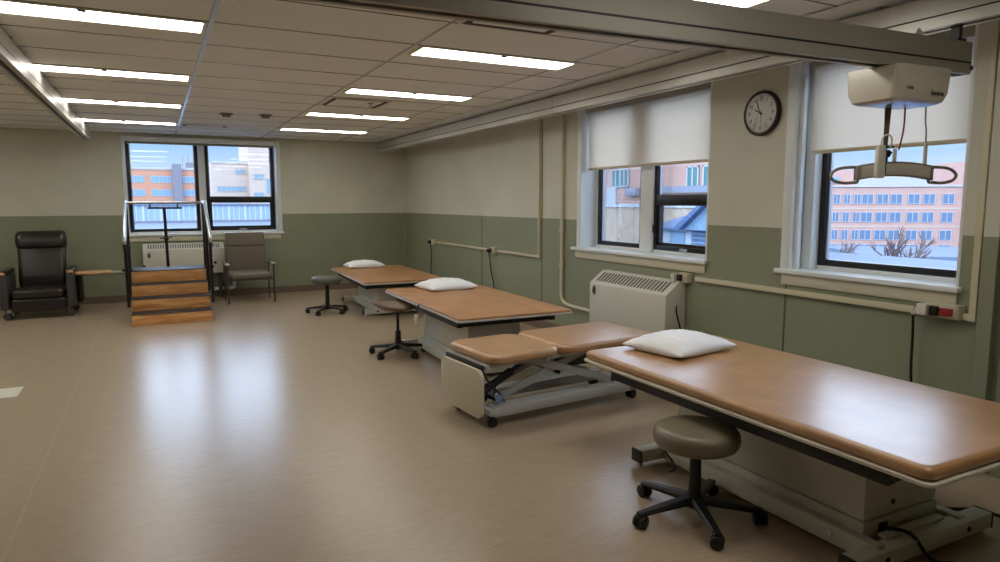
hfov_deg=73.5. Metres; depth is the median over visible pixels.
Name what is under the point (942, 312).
receptacle
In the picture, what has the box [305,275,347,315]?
stool
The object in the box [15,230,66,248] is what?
cushion
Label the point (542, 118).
trim
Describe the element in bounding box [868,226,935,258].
bare tree
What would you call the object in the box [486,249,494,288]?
power cord
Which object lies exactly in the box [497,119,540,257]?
cable raceway
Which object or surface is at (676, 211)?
roof
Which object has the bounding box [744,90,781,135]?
wall clock
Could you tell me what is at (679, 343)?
pillow
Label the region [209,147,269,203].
building
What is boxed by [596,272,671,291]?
grille
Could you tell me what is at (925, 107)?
charging cable
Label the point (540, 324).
baseboard
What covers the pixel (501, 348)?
cushion
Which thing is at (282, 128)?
recessed light
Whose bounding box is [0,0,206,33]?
recessed light
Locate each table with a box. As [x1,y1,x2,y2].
[331,265,442,316]
[385,284,572,373]
[441,322,650,427]
[584,335,999,561]
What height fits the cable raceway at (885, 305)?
0.036 m
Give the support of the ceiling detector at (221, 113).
attached to the ceiling
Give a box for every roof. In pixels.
[135,221,956,269]
[671,206,695,219]
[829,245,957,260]
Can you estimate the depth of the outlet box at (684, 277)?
5.60 m
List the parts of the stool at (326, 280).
leg, leg, seat, leg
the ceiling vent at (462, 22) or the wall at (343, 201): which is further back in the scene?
the wall at (343, 201)
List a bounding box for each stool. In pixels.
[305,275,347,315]
[369,300,424,359]
[632,415,767,550]
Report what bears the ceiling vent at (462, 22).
in the ceiling
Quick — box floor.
[0,288,999,561]
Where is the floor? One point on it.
(263, 430)
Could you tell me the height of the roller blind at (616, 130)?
0.648 m
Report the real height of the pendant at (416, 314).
0.198 m
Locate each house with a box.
[671,162,707,194]
[671,206,706,244]
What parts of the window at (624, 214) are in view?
frame, pane, sill, pane, frame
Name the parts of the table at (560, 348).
panel, scissor arm, frame, scissor arm, scissor arm, scissor arm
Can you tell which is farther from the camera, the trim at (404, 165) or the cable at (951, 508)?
the trim at (404, 165)
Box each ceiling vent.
[181,124,228,127]
[319,97,391,108]
[457,20,558,35]
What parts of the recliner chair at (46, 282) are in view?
panel, footrest panel, seat, backrest, panel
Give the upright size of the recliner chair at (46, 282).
1.105 m
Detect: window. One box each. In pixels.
[120,135,283,241]
[570,82,712,273]
[773,24,978,304]
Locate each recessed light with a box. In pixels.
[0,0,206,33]
[33,63,191,81]
[62,97,182,108]
[81,118,177,125]
[278,127,368,133]
[304,112,410,120]
[342,87,473,101]
[408,45,577,70]
[699,0,771,7]
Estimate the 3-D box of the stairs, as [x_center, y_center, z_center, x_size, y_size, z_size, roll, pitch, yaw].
[-4.309,-0.289,8.714,1.091,1.503,1.321,-4,8,-27]
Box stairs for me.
[122,201,214,326]
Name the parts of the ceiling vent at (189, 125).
panel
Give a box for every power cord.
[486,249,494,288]
[670,273,680,328]
[909,303,929,381]
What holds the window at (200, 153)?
in the wall at (343, 201)
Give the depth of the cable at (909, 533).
2.74 m
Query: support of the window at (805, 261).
in the wall at (492, 174)
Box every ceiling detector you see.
[219,112,232,116]
[258,114,271,118]
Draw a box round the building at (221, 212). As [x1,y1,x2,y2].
[133,204,269,222]
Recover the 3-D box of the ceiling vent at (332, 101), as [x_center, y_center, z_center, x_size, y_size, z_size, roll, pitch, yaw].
[-1.500,-1.836,6.914,0.606,0.012,0.592,-4,8,-27]
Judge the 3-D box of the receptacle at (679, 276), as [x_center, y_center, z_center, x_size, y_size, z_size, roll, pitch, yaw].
[1.509,-0.029,5.634,0.026,0.056,0.045,-4,8,-27]
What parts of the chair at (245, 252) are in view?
leg, leg, backrest, seat, leg, leg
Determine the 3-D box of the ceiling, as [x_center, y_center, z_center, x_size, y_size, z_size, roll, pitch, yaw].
[-2.063,-1.499,3.172,9.090,0.200,15.520,-4,8,-27]
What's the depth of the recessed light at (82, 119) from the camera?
8.42 m
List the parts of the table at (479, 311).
rail, platform frame, mattress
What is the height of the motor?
0.186 m
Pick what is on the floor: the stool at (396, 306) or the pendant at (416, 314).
the stool at (396, 306)
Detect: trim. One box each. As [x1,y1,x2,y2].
[0,0,836,139]
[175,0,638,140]
[367,0,915,142]
[403,148,406,266]
[481,118,786,350]
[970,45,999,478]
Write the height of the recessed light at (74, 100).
0.020 m
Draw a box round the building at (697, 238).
[691,231,705,244]
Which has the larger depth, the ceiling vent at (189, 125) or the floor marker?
the ceiling vent at (189, 125)
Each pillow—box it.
[343,260,385,268]
[414,277,476,290]
[621,329,737,357]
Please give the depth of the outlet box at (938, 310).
3.73 m
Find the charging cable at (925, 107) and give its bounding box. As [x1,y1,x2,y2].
[925,107,926,141]
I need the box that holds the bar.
[829,142,957,184]
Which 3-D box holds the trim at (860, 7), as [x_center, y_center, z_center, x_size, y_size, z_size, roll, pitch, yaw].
[1.425,-1.609,4.961,0.730,0.002,15.000,-4,8,-27]
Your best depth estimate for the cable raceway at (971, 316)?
3.56 m
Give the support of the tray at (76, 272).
on the recliner chair at (46, 282)
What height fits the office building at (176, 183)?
26.000 m
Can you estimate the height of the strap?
0.222 m
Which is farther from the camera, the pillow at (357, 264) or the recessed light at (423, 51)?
the pillow at (357, 264)
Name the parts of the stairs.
handrail, post, post, post, rail, height post, post, handrail, post, post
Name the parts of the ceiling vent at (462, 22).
panel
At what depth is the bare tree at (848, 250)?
84.91 m
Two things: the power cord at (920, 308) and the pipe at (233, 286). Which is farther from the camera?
the pipe at (233, 286)
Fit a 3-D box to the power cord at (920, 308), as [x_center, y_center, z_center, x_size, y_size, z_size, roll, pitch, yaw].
[2.418,0.561,3.880,0.058,0.873,0.126,-4,8,-27]
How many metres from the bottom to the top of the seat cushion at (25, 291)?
0.130 m
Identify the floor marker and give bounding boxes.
[0,386,23,397]
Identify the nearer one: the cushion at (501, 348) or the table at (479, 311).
the cushion at (501, 348)
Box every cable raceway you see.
[435,241,488,249]
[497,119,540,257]
[695,277,914,311]
[963,20,999,321]
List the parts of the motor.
underside plate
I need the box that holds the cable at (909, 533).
[882,526,952,561]
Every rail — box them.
[0,27,90,140]
[297,0,972,76]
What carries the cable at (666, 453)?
hanging from the table at (840, 454)
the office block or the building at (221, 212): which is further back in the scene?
the office block
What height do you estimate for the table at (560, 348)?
0.498 m
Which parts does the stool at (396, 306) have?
leg, leg, seat, leg, leg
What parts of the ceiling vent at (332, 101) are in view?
panel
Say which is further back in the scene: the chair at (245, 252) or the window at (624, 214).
the chair at (245, 252)
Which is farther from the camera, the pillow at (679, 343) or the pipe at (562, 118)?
the pipe at (562, 118)
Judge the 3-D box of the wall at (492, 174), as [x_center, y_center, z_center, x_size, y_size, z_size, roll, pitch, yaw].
[1.867,-0.402,5.332,0.260,2.500,15.520,-4,8,-27]
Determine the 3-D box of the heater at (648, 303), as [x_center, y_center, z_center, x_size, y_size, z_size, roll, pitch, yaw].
[1.216,0.353,6.136,0.242,0.815,1.100,-4,8,-27]
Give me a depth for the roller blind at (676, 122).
5.73 m
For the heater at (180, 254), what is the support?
on the floor
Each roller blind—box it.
[123,136,274,147]
[586,97,644,170]
[641,82,710,166]
[811,25,975,153]
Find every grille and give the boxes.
[147,243,218,248]
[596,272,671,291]
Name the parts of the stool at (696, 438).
leg, leg, seat, leg, leg, leg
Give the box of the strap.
[883,108,891,149]
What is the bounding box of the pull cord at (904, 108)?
[898,108,905,149]
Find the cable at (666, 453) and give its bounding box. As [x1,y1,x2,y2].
[664,450,674,472]
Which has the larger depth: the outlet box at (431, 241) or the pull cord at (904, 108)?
the outlet box at (431, 241)
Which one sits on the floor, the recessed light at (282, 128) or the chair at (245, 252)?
the chair at (245, 252)
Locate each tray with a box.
[74,270,111,274]
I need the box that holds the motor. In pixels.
[847,63,950,109]
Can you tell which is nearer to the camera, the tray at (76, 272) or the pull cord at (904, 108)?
the pull cord at (904, 108)
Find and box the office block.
[829,161,964,246]
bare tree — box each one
[829,241,861,252]
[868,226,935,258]
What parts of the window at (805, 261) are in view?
sill, frame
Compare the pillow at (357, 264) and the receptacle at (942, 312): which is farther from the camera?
the pillow at (357, 264)
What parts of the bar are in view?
spreader frame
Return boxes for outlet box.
[429,239,435,244]
[489,247,497,253]
[677,272,691,282]
[922,301,964,320]
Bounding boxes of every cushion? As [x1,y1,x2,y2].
[11,284,66,299]
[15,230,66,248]
[450,334,557,363]
[518,322,650,353]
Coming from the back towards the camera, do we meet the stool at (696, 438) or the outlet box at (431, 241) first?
the outlet box at (431, 241)
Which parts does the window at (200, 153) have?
frame, sill, frame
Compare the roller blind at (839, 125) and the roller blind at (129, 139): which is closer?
the roller blind at (839, 125)
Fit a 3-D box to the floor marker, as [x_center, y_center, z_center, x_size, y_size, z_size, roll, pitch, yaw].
[-3.917,0.879,5.214,0.300,0.003,0.310,-4,8,-27]
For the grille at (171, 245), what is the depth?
10.17 m
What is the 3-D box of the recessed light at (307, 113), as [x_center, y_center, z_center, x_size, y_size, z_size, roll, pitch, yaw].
[-1.684,-1.957,7.978,1.220,0.020,0.282,-4,8,-27]
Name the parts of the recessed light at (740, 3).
light frame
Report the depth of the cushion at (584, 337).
4.95 m
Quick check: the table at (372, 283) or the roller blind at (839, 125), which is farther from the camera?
the table at (372, 283)
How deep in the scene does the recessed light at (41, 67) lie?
5.25 m
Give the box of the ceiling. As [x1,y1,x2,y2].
[0,0,857,141]
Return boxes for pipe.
[210,279,235,290]
[559,114,589,312]
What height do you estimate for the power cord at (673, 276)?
0.867 m
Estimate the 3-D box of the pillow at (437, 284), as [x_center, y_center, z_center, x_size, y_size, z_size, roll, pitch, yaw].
[-0.568,0.023,6.997,0.550,0.111,0.440,-4,8,-32]
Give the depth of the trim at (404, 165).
11.85 m
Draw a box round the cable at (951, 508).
[944,506,999,517]
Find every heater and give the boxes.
[142,242,224,297]
[589,269,685,332]
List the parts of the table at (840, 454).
platform frame, rail, mattress, rail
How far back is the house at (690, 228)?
27.46 m
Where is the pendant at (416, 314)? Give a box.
[414,304,418,325]
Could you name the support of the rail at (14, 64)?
hanging from the ceiling
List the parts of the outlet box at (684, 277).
plate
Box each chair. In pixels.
[0,230,111,320]
[222,232,275,304]
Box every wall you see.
[0,127,404,296]
[405,21,999,401]
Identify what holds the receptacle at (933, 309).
attached to the outlet box at (938, 310)
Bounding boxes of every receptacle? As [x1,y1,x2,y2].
[677,274,681,280]
[929,305,938,315]
[938,308,952,316]
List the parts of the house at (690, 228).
door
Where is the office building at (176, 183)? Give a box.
[131,157,194,200]
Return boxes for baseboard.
[0,282,357,309]
[414,286,988,474]
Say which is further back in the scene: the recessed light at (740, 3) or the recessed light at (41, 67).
the recessed light at (41, 67)
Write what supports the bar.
hanging from the strap
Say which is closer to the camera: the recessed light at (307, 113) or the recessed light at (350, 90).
the recessed light at (350, 90)
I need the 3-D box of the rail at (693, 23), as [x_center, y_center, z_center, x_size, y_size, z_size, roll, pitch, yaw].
[0.210,-1.018,2.348,4.524,0.250,0.086,-3,7,-24]
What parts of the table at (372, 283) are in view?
rail, platform frame, mattress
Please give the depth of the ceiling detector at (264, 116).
7.82 m
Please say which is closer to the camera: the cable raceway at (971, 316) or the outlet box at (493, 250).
the cable raceway at (971, 316)
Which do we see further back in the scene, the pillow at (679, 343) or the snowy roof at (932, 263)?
the snowy roof at (932, 263)
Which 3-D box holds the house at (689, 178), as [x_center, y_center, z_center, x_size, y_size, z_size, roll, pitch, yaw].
[7.238,-3.172,56.559,5.500,23.000,38.000,-4,8,-27]
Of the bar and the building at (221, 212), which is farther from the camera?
the building at (221, 212)
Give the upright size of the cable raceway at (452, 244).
0.028 m
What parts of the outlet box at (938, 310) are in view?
plate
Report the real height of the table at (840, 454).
0.611 m

